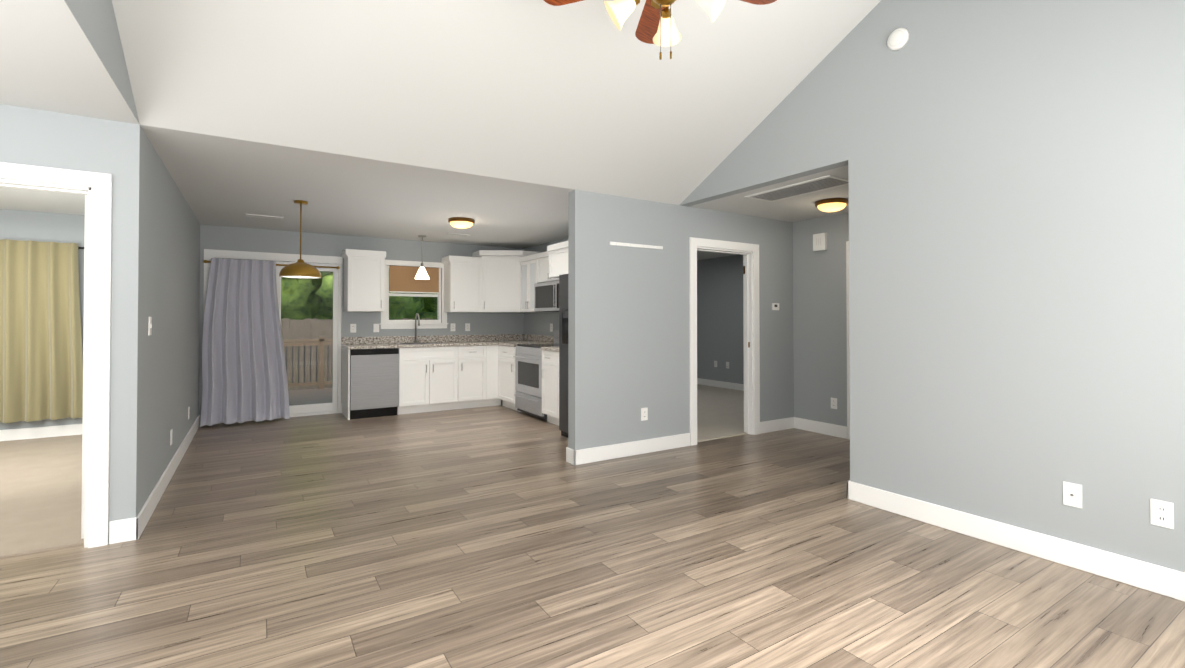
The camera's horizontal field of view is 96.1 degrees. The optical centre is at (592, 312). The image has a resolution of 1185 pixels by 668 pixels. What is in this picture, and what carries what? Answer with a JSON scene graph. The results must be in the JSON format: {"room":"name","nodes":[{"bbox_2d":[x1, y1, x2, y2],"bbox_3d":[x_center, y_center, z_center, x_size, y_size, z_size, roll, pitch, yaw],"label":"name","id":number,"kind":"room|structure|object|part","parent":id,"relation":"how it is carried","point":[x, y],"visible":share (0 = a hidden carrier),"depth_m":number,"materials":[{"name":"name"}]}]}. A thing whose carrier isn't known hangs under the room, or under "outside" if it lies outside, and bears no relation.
{"room":"living room","nodes":[
{"label":"living room","id":0,"kind":"room"},
{"bbox_2d":[0,239,82,422],"bbox_3d":[-5.851,0.192,5.632,0.710,1.890,0.122,0,-1,-32],"label":"curtain","id":1,"kind":"object","parent":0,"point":[41,369],"visible":1,"depth_m":5.64,"materials":[{"name":"yellow fabric"}]},
{"bbox_2d":[0,434,83,558],"bbox_3d":[-5.271,1.330,3.843,3.380,0.014,3.870,0,-1,-32],"label":"floor","id":2,"kind":"structure","parent":0,"point":[40,494],"depth_m":3.87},
{"bbox_2d":[0,104,112,541],"bbox_3d":[-4.291,0.098,2.187,3.500,2.440,0.120,0,-1,-32],"label":"wall","id":3,"kind":"structure","parent":0,"point":[36,137],"depth_m":2.95,"materials":[{"name":"grey paint"}]},
{"bbox_2d":[0,162,111,547],"bbox_3d":[-3.221,0.263,2.847,0.985,2.125,0.140,0,-1,-32],"label":"door frame","id":4,"kind":"structure","parent":3,"relation":"attached to","point":[96,187],"depth_m":3.02,"materials":[{"name":"white"}]},
{"bbox_2d":[81,195,87,538],"bbox_3d":[-3.201,0.317,3.417,0.129,2.006,0.780,0,-1,-32],"label":"door leaf","id":5,"kind":"structure","parent":3,"relation":"in","point":[84,372],"depth_m":3.10,"materials":[{"name":"white wood"}]},
{"bbox_2d":[109,517,138,543],"bbox_3d":[-2.714,1.263,3.087,0.131,0.130,0.016,0,-1,-32],"label":"baseboard","id":6,"kind":"structure","parent":3,"relation":"attached to","point":[122,530],"depth_m":3.08,"materials":[{"name":"white wood"}]},
{"bbox_2d":[64,0,199,543],"bbox_3d":[-2.575,-0.457,2.866,0.120,3.565,8.430,0,-1,-32],"label":"wall","id":7,"kind":"structure","parent":0,"point":[155,276],"depth_m":3.28,"materials":[{"name":"grey paint"}]},
{"bbox_2d":[148,317,151,334],"bbox_3d":[-2.884,0.087,3.475,0.012,0.120,0.075,0,-1,-32],"label":"light switch","id":8,"kind":"object","parent":7,"relation":"attached to","point":[150,326],"visible":0.96,"depth_m":3.47,"materials":[{"name":"white plastic"}]},
{"bbox_2d":[136,415,199,538],"bbox_3d":[-3.712,1.282,4.780,0.016,0.130,3.946,0,-1,-32],"label":"baseboard","id":9,"kind":"structure","parent":7,"relation":"attached to","point":[145,513],"depth_m":3.93,"materials":[{"name":"white wood"}]},
{"bbox_2d":[170,429,172,444],"bbox_3d":[-3.461,1.023,4.377,0.008,0.120,0.075,0,-1,-32],"label":"electrical outlet","id":10,"kind":"object","parent":7,"relation":"attached to","point":[171,431],"visible":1,"depth_m":4.36,"materials":[{"name":"white plastic"}]},
{"bbox_2d":[0,209,523,429],"bbox_3d":[-2.940,0.160,7.681,11.640,2.440,0.120,0,-1,-32],"label":"wall","id":11,"kind":"structure","parent":0,"point":[38,226],"depth_m":7.02,"materials":[{"name":"grey paint"}]},
{"bbox_2d":[0,424,81,440],"bbox_3d":[-6.297,1.290,5.474,3.380,0.130,0.016,0,-1,-32],"label":"baseboard","id":12,"kind":"structure","parent":11,"relation":"attached to","point":[37,432],"depth_m":5.71,"materials":[{"name":"white wood"}]},
{"bbox_2d":[204,260,339,268],"bbox_3d":[-4.075,-0.615,6.846,1.500,0.052,0.061,0,-1,-32],"label":"curtain rod","id":13,"kind":"object","parent":11,"relation":"attached to","point":[206,261],"visible":0.48,"depth_m":7.08,"materials":[{"name":"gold metal"}]},
{"bbox_2d":[200,258,289,426],"bbox_3d":[-4.261,0.345,6.573,0.915,2.005,0.243,0,-1,-32],"label":"curtain","id":14,"kind":"object","parent":13,"relation":"hanging from","point":[244,375],"visible":1,"depth_m":6.58,"materials":[{"name":"grey fabric"}]},
{"bbox_2d":[203,249,342,412],"bbox_3d":[-4.084,0.301,6.885,1.538,2.140,0.030,0,-1,-32],"label":"door frame","id":15,"kind":"structure","parent":11,"relation":"attached to","point":[209,254],"depth_m":6.77,"materials":[{"name":"white wood"}]},
{"bbox_2d":[217,260,341,423],"bbox_3d":[-4.071,0.353,6.955,1.431,2.038,0.116,0,-1,-32],"label":"glass door","id":16,"kind":"structure","parent":11,"relation":"in","point":[332,407],"depth_m":7.24,"materials":[{"name":"white"}]},
{"bbox_2d":[350,324,355,332],"bbox_3d":[-3.312,0.216,7.371,0.075,0.120,0.008,0,-1,-32],"label":"outlet","id":17,"kind":"object","parent":11,"relation":"attached to","point":[352,328],"visible":1,"depth_m":7.37,"materials":[{"name":"white plastic"}]},
{"bbox_2d":[342,249,384,311],"bbox_3d":[-3.124,-0.424,7.290,0.465,0.820,0.350,0,-1,-32],"label":"upper cabinet","id":18,"kind":"object","parent":11,"relation":"attached to","point":[364,270],"depth_m":7.15,"materials":[{"name":"white"}]},
{"bbox_2d":[373,324,378,331],"bbox_3d":[-3.057,0.218,7.529,0.075,0.120,0.012,0,-1,-32],"label":"outlet","id":19,"kind":"object","parent":11,"relation":"attached to","point":[375,327],"visible":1,"depth_m":7.52,"materials":[{"name":"white plastic"}]},
{"bbox_2d":[380,260,447,328],"bbox_3d":[-2.630,-0.258,7.855,0.975,0.990,0.145,0,-1,-32],"label":"kitchen window","id":20,"kind":"structure","parent":11,"relation":"in","point":[401,280],"depth_m":7.81,"materials":[{"name":"white"}]},
{"bbox_2d":[341,334,520,344],"bbox_3d":[-2.279,0.394,8.004,2.726,0.100,0.025,0,-1,-32],"label":"backsplash","id":21,"kind":"structure","parent":11,"relation":"attached to","point":[498,337],"depth_m":7.85,"materials":[{"name":"beige stone"}]},
{"bbox_2d":[450,323,454,330],"bbox_3d":[-2.127,0.225,8.116,0.075,0.120,0.008,0,-1,-32],"label":"outlet","id":22,"kind":"object","parent":11,"relation":"attached to","point":[452,326],"visible":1,"depth_m":8.11,"materials":[{"name":"white plastic"}]},
{"bbox_2d":[441,255,476,311],"bbox_3d":[-1.951,-0.416,8.013,0.480,0.820,0.374,0,-1,-32],"label":"upper cabinet","id":23,"kind":"object","parent":11,"relation":"attached to","point":[460,273],"depth_m":7.86,"materials":[{"name":"white wood"}]},
{"bbox_2d":[465,323,469,330],"bbox_3d":[-1.933,0.226,8.239,0.075,0.120,0.008,0,-1,-32],"label":"outlet","id":24,"kind":"object","parent":11,"relation":"attached to","point":[467,326],"visible":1,"depth_m":8.23,"materials":[{"name":"white plastic"}]},
{"bbox_2d":[472,250,544,312],"bbox_3d":[-1.337,-0.469,8.228,0.904,0.930,0.665,0,-1,-32],"label":"upper cabinet","id":25,"kind":"object","parent":11,"relation":"attached to","point":[498,271],"depth_m":8.02,"materials":[{"name":"white"}]},
{"bbox_2d":[0,0,880,259],"bbox_3d":[-0.662,-1.733,4.084,11.640,1.265,8.670,0,-1,-32],"label":"ceiling","id":26,"kind":"structure","parent":0,"point":[587,95],"depth_m":3.62,"materials":[{"name":"white paint"}]},
{"bbox_2d":[246,214,283,218],"bbox_3d":[-3.673,-1.075,5.969,0.360,0.008,0.120,0,-1,-32],"label":"ceiling vent","id":27,"kind":"object","parent":26,"relation":"in","point":[262,216],"visible":0.94,"depth_m":5.94,"materials":[{"name":"white metal"}]},
{"bbox_2d":[279,200,320,278],"bbox_3d":[-2.853,-0.716,5.205,0.360,0.744,0.360,0,-1,-32],"label":"dome pendant light","id":28,"kind":"object","parent":26,"relation":"hanging from","point":[300,268],"visible":1,"depth_m":5.13,"materials":[{"name":"gold metal"}]},
{"bbox_2d":[415,235,428,279],"bbox_3d":[-2.355,-0.764,7.363,0.200,0.600,0.200,0,-1,-32],"label":"light","id":29,"kind":"object","parent":26,"relation":"hanging from","point":[422,274],"visible":1,"depth_m":7.32,"materials":[{"name":"white glass"}]},
{"bbox_2d":[447,233,469,235],"bbox_3d":[-1.820,-1.061,7.230,0.300,0.008,0.100,0,-1,-32],"label":"ceiling vent","id":30,"kind":"object","parent":26,"relation":"in","point":[458,234],"visible":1,"depth_m":7.21,"materials":[{"name":"white metal"}]},
{"bbox_2d":[448,217,474,228],"bbox_3d":[-1.518,-1.027,6.167,0.300,0.100,0.300,0,-1,-32],"label":"kitchen ceiling light","id":31,"kind":"object","parent":26,"relation":"attached to","point":[460,222],"visible":1,"depth_m":6.07,"materials":[{"name":"brown metal"}]},
{"bbox_2d":[745,175,848,201],"bbox_3d":[1.824,-1.089,4.726,0.380,0.008,0.880,0,-1,-32],"label":"ceiling vent","id":32,"kind":"object","parent":26,"relation":"in","point":[807,187],"visible":0.98,"depth_m":4.68,"materials":[{"name":"white metal"}]},
{"bbox_2d":[815,198,848,211],"bbox_3d":[2.338,-1.038,5.204,0.300,0.100,0.300,0,-1,-32],"label":"light","id":33,"kind":"object","parent":26,"relation":"attached to","point":[831,204],"visible":1,"depth_m":5.11,"materials":[{"name":"beige glass"}]},
{"bbox_2d":[524,238,567,335],"bbox_3d":[-0.065,0.154,7.169,0.120,2.440,3.810,0,-1,-32],"label":"wall","id":34,"kind":"structure","parent":0,"point":[537,323],"depth_m":8.20,"materials":[{"name":"grey paint"}]},
{"bbox_2d":[521,253,536,312],"bbox_3d":[-0.792,-0.418,7.882,0.350,0.820,0.591,0,-1,-32],"label":"upper cabinet","id":35,"kind":"object","parent":34,"relation":"attached to","point":[529,262],"depth_m":7.80,"materials":[{"name":"white wood"}]},
{"bbox_2d":[537,253,544,276],"bbox_3d":[-0.510,-0.628,7.436,0.350,0.410,0.458,0,-1,-32],"label":"upper cabinet","id":36,"kind":"object","parent":34,"relation":"attached to","point":[540,256],"depth_m":7.45,"materials":[{"name":"white wood"}]},
{"bbox_2d":[521,334,560,340],"bbox_3d":[-0.392,0.388,7.541,0.025,0.100,2.769,0,-1,-32],"label":"backsplash","id":37,"kind":"structure","parent":34,"relation":"attached to","point":[524,337],"depth_m":8.25,"materials":[{"name":"beige stone"}]},
{"bbox_2d":[533,277,564,312],"bbox_3d":[-0.436,-0.244,7.265,0.402,0.458,0.814,0,-1,-32],"label":"upper cabinet","id":38,"kind":"object","parent":34,"relation":"attached to","point":[548,296],"depth_m":7.15,"materials":[{"name":"white"}]},
{"bbox_2d":[534,281,558,311],"bbox_3d":[-0.451,-0.215,7.255,0.438,0.400,0.814,0,-1,-32],"label":"microwave","id":39,"kind":"object","parent":38,"relation":"in","point":[546,293],"depth_m":7.19,"materials":[{"name":"grey"}]},
{"bbox_2d":[545,241,567,280],"bbox_3d":[-0.070,-0.643,6.501,0.600,0.400,0.966,0,-1,-32],"label":"upper cabinet","id":40,"kind":"object","parent":34,"relation":"attached to","point":[556,255],"depth_m":6.53,"materials":[{"name":"white wood"}]},
{"bbox_2d":[0,400,1184,667],"bbox_3d":[-0.641,1.399,4.015,11.800,0.120,8.750,0,-1,-32],"label":"floor","id":41,"kind":"structure","parent":0,"point":[496,536],"depth_m":2.71,"materials":[{"name":"brown wood"}]},
{"bbox_2d":[341,345,404,419],"bbox_3d":[-2.977,0.925,7.205,0.678,0.900,0.624,0,-1,-32],"label":"base cabinet","id":42,"kind":"object","parent":41,"relation":"on","point":[382,376],"depth_m":6.95,"materials":[{"name":"white"}]},
{"bbox_2d":[350,348,398,418],"bbox_3d":[-2.994,0.927,7.194,0.594,0.895,0.624,0,-1,-32],"label":"dishwasher","id":43,"kind":"object","parent":42,"relation":"in","point":[374,372],"depth_m":6.93,"materials":[{"name":"grey metal"}]},
{"bbox_2d":[345,341,496,348],"bbox_3d":[-2.119,0.498,7.749,2.726,0.115,0.626,0,-1,-32],"label":"countertop","id":44,"kind":"structure","parent":42,"relation":"on","point":[399,343],"depth_m":7.50,"materials":[{"name":"beige stone"}]},
{"bbox_2d":[396,313,443,344],"bbox_3d":[-2.451,0.222,7.579,0.600,0.431,0.446,0,-1,-32],"label":"sink","id":45,"kind":"object","parent":44,"relation":"in","point":[400,340],"depth_m":7.74,"materials":[{"name":"silver metal"}]},
{"bbox_2d":[405,345,464,413],"bbox_3d":[-2.377,0.929,7.582,0.859,0.900,0.624,0,-1,-32],"label":"base cabinet","id":46,"kind":"object","parent":41,"relation":"on","point":[434,374],"depth_m":7.36,"materials":[{"name":"white wood"}]},
{"bbox_2d":[465,345,480,407],"bbox_3d":[-1.910,0.932,7.876,0.477,0.900,0.624,0,-1,-32],"label":"base cabinet","id":47,"kind":"object","parent":41,"relation":"on","point":[472,352],"depth_m":7.65,"materials":[{"name":"white wood"}]},
{"bbox_2d":[481,345,496,406],"bbox_3d":[-1.634,0.934,8.021,0.258,0.900,0.674,0,-1,-32],"label":"base cabinet","id":48,"kind":"object","parent":41,"relation":"on","point":[488,352],"depth_m":7.78,"materials":[{"name":"white wood"}]},
{"bbox_2d":[497,345,512,408],"bbox_3d":[-0.944,0.931,7.782,0.696,0.900,0.619,0,-1,-32],"label":"base cabinet","id":49,"kind":"object","parent":41,"relation":"on","point":[504,352],"depth_m":7.65,"materials":[{"name":"white wood"}]},
{"bbox_2d":[513,345,540,417],"bbox_3d":[-0.561,0.914,7.173,0.694,0.920,0.936,0,-1,-32],"label":"oven","id":50,"kind":"object","parent":41,"relation":"on","point":[526,358],"depth_m":7.01,"materials":[{"name":"white metal"}]},
{"bbox_2d":[497,341,564,352],"bbox_3d":[-0.520,0.453,7.105,0.706,0.039,2.168,0,-1,-32],"label":"countertop","id":51,"kind":"structure","parent":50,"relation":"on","point":[544,344],"depth_m":7.55,"materials":[{"name":"beige stone"}]},
{"bbox_2d":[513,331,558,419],"bbox_3d":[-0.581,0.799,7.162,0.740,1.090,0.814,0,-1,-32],"label":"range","id":52,"kind":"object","parent":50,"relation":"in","point":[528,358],"depth_m":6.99,"materials":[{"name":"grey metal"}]},
{"bbox_2d":[541,349,552,423],"bbox_3d":[-0.225,0.918,6.641,0.696,0.900,0.438,0,-1,-32],"label":"base cabinet","id":53,"kind":"object","parent":41,"relation":"on","point":[546,354],"depth_m":6.54,"materials":[{"name":"white"}]},
{"bbox_2d":[553,349,564,432],"bbox_3d":[-0.054,0.915,6.369,0.696,0.900,0.438,0,-1,-32],"label":"base cabinet","id":54,"kind":"object","parent":41,"relation":"on","point":[558,357],"depth_m":5.90,"materials":[{"name":"white wood"}]},
{"bbox_2d":[565,273,567,436],"bbox_3d":[0.293,0.468,5.748,0.756,1.780,0.970,0,-1,-32],"label":"refrigerator","id":55,"kind":"object","parent":41,"relation":"on","point":[566,274],"depth_m":5.76,"materials":[{"name":"black metal"}]},
{"bbox_2d":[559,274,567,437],"bbox_3d":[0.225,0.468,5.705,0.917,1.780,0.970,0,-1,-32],"label":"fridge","id":56,"kind":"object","parent":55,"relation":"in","point":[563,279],"depth_m":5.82,"materials":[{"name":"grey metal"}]},
{"bbox_2d":[568,190,793,449],"bbox_3d":[1.946,0.142,6.113,5.040,2.440,0.120,0,-1,-32],"label":"wall","id":57,"kind":"structure","parent":0,"point":[628,333],"depth_m":5.14,"materials":[{"name":"grey paint"}]},
{"bbox_2d":[566,447,575,464],"bbox_3d":[-0.193,1.282,4.754,0.016,0.130,0.152,0,-1,-32],"label":"baseboard","id":58,"kind":"structure","parent":57,"relation":"attached to","point":[570,456],"depth_m":4.74,"materials":[{"name":"white"}]},
{"bbox_2d":[574,433,689,464],"bbox_3d":[0.414,1.285,5.056,1.366,0.130,0.016,0,-1,-32],"label":"baseboard","id":59,"kind":"structure","parent":57,"relation":"attached to","point":[600,453],"depth_m":5.01,"materials":[{"name":"white wood"}]},
{"bbox_2d":[610,242,662,248],"bbox_3d":[0.429,-0.639,5.084,0.625,0.030,0.020,0,-1,-32],"label":"rail","id":60,"kind":"object","parent":57,"relation":"attached to","point":[636,245],"visible":1,"depth_m":5.08,"materials":[{"name":"white"}]},
{"bbox_2d":[641,408,647,420],"bbox_3d":[0.499,0.976,5.117,0.075,0.120,0.008,0,-1,-32],"label":"electrical outlet","id":61,"kind":"object","parent":57,"relation":"attached to","point":[644,413],"visible":1,"depth_m":5.11,"materials":[{"name":"white"}]},
{"bbox_2d":[689,237,759,445],"bbox_3d":[1.396,0.296,5.765,1.030,2.125,0.160,0,-1,-32],"label":"door frame","id":62,"kind":"structure","parent":57,"relation":"attached to","point":[749,252],"depth_m":5.93,"materials":[{"name":"white wood"}]},
{"bbox_3d":[1.359,0.297,5.824,1.030,2.125,0.020,0,-1,-32],"label":"inner bedroom door trim","id":63,"kind":"part","parent":62,"relation":"part of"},
{"bbox_2d":[772,303,778,309],"bbox_3d":[2.112,-0.068,6.135,0.100,0.080,0.024,0,-1,-32],"label":"thermostat","id":64,"kind":"object","parent":57,"relation":"attached to","point":[775,306],"visible":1,"depth_m":6.12,"materials":[{"name":"white plastic"}]},
{"bbox_2d":[760,417,793,433],"bbox_3d":[2.131,1.298,6.136,0.610,0.130,0.016,0,-1,-32],"label":"baseboard","id":65,"kind":"structure","parent":57,"relation":"attached to","point":[776,425],"depth_m":6.12,"materials":[{"name":"white wood"}]},
{"bbox_2d":[697,255,743,383],"bbox_3d":[3.530,0.166,8.215,0.120,2.440,5.870,0,-1,-32],"label":"wall","id":66,"kind":"structure","parent":0,"point":[720,310],"depth_m":9.92,"materials":[{"name":"grey paint"}]},
{"bbox_2d":[697,378,743,390],"bbox_3d":[2.924,1.330,9.037,0.016,0.130,3.810,0,-1,-32],"label":"baseboard","id":67,"kind":"structure","parent":66,"relation":"attached to","point":[722,384],"depth_m":9.87,"materials":[{"name":"white wood"}]},
{"bbox_2d":[697,384,746,441],"bbox_3d":[1.474,1.378,8.089,3.480,0.014,3.870,0,-1,-32],"label":"floor","id":68,"kind":"structure","parent":0,"point":[720,412],"depth_m":7.21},
{"bbox_2d":[793,212,848,426],"bbox_3d":[2.952,0.136,5.529,0.120,2.440,1.940,0,-1,-32],"label":"wall","id":69,"kind":"structure","parent":0,"point":[820,329],"depth_m":6.01,"materials":[{"name":"grey paint"}]},
{"bbox_2d":[813,233,826,250],"bbox_3d":[2.564,-0.794,5.999,0.047,0.190,0.150,0,-1,-32],"label":"door chime","id":70,"kind":"object","parent":69,"relation":"attached to","point":[819,241],"visible":1,"depth_m":5.98,"materials":[{"name":"white plastic"}]},
{"bbox_2d":[794,417,846,438],"bbox_3d":[2.563,1.296,6.006,0.016,0.130,0.664,0,-1,-32],"label":"baseboard","id":71,"kind":"structure","parent":69,"relation":"attached to","point":[840,431],"depth_m":5.98,"materials":[{"name":"white wood"}]},
{"bbox_2d":[831,397,836,408],"bbox_3d":[2.660,1.000,5.864,0.008,0.120,0.075,0,-1,-32],"label":"outlet","id":72,"kind":"object","parent":69,"relation":"attached to","point":[833,403],"visible":1,"depth_m":5.86,"materials":[{"name":"white plastic"}]},
{"bbox_2d":[846,241,849,439],"bbox_3d":[3.053,0.291,5.349,0.140,2.125,0.980,0,-1,-32],"label":"door frame","id":73,"kind":"structure","parent":69,"relation":"attached to","point":[848,361],"depth_m":5.71,"materials":[{"name":"white wood"}]},
{"bbox_2d":[680,0,1184,572],"bbox_3d":[2.128,-0.450,3.504,0.120,3.565,4.500,0,-1,-32],"label":"wall","id":74,"kind":"structure","parent":0,"point":[1016,172],"depth_m":3.00,"materials":[{"name":"grey paint"}]},
{"bbox_2d":[887,28,909,50],"bbox_3d":[2.026,-1.817,3.535,0.035,0.136,0.136,0,-1,-32],"label":"smoke detector","id":75,"kind":"object","parent":74,"relation":"attached to","point":[898,38],"visible":1,"depth_m":3.52,"materials":[{"name":"white plastic"}]},
{"bbox_2d":[847,481,1184,601],"bbox_3d":[2.551,1.259,2.685,0.016,0.130,2.696,0,-1,-32],"label":"baseboard","id":76,"kind":"structure","parent":74,"relation":"attached to","point":[1164,581],"depth_m":2.90,"materials":[{"name":"white wood"}]},
{"bbox_2d":[1063,481,1081,508],"bbox_3d":[2.500,0.950,2.773,0.012,0.120,0.075,0,-1,-32],"label":"outlet","id":77,"kind":"object","parent":74,"relation":"attached to","point":[1072,494],"visible":1,"depth_m":2.77,"materials":[{"name":"white plastic"}]},
{"bbox_2d":[1150,499,1173,528],"bbox_3d":[2.674,0.945,2.500,0.008,0.120,0.075,0,-1,-32],"label":"electrical outlet","id":78,"kind":"object","parent":74,"relation":"attached to","point":[1162,513],"visible":1,"depth_m":2.50,"materials":[{"name":"white plastic"}]},
{"bbox_3d":[0.899,-1.763,1.416,4.440,1.265,2.250,0,-1,-32],"label":"ceiling","id":79,"kind":"structure","parent":0,"visible":0},
{"bbox_2d":[544,0,776,59],"bbox_3d":[0.360,-1.698,2.377,1.142,1.125,1.126,0,-1,-32],"label":"ceiling fan","id":80,"kind":"object","parent":79,"relation":"hanging from","point":[656,25],"visible":1,"depth_m":2.56,"materials":[{"name":"white glass"}]},
{"label":"outside","id":81,"kind":"structure","parent":0,"visible":0},
{"bbox_2d":[288,387,331,405],"bbox_3d":[-4.495,1.473,8.823,7.000,0.040,3.475,0,-1,-32],"label":"floor","id":82,"kind":"structure","parent":81,"point":[306,394],"depth_m":9.25,"materials":[{"name":"grey wood"}]},
{"bbox_2d":[283,336,332,388],"bbox_3d":[-4.467,1.167,8.782,7.000,1.450,3.390,0,-1,-32],"label":"railing","id":83,"kind":"object","parent":82,"relation":"on","point":[321,365],"depth_m":10.19,"materials":[{"name":"brown wood"}]},
{"bbox_2d":[289,357,331,389],"bbox_3d":[-13.990,2.173,31.409,70.000,0.150,51.850,0,-1,-32],"label":"ground","id":84,"kind":"structure","parent":81,"point":[296,372],"depth_m":16.31,"materials":[{"name":"green plant"}]},
{"bbox_2d":[281,318,435,389],"bbox_3d":[-8.460,1.027,11.842,16.500,1.800,0.060,0,-1,-32],"label":"fence","id":85,"kind":"object","parent":84,"relation":"on","point":[318,331],"depth_m":12.81,"materials":[{"name":"brown wood"}]},
{"bbox_2d":[281,271,436,327],"bbox_3d":[-10.023,-3.728,18.319,18.597,11.455,8.371,0,-1,-32],"label":"trees","id":86,"kind":"object","parent":84,"relation":"on","point":[328,295],"depth_m":15.96,"materials":[{"name":"green plant"}]},
{"bbox_2d":[282,311,436,357],"bbox_3d":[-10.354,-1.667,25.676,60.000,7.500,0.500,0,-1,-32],"label":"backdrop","id":87,"kind":"structure","parent":81,"point":[433,315],"depth_m":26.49,"materials":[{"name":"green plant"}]}
]}

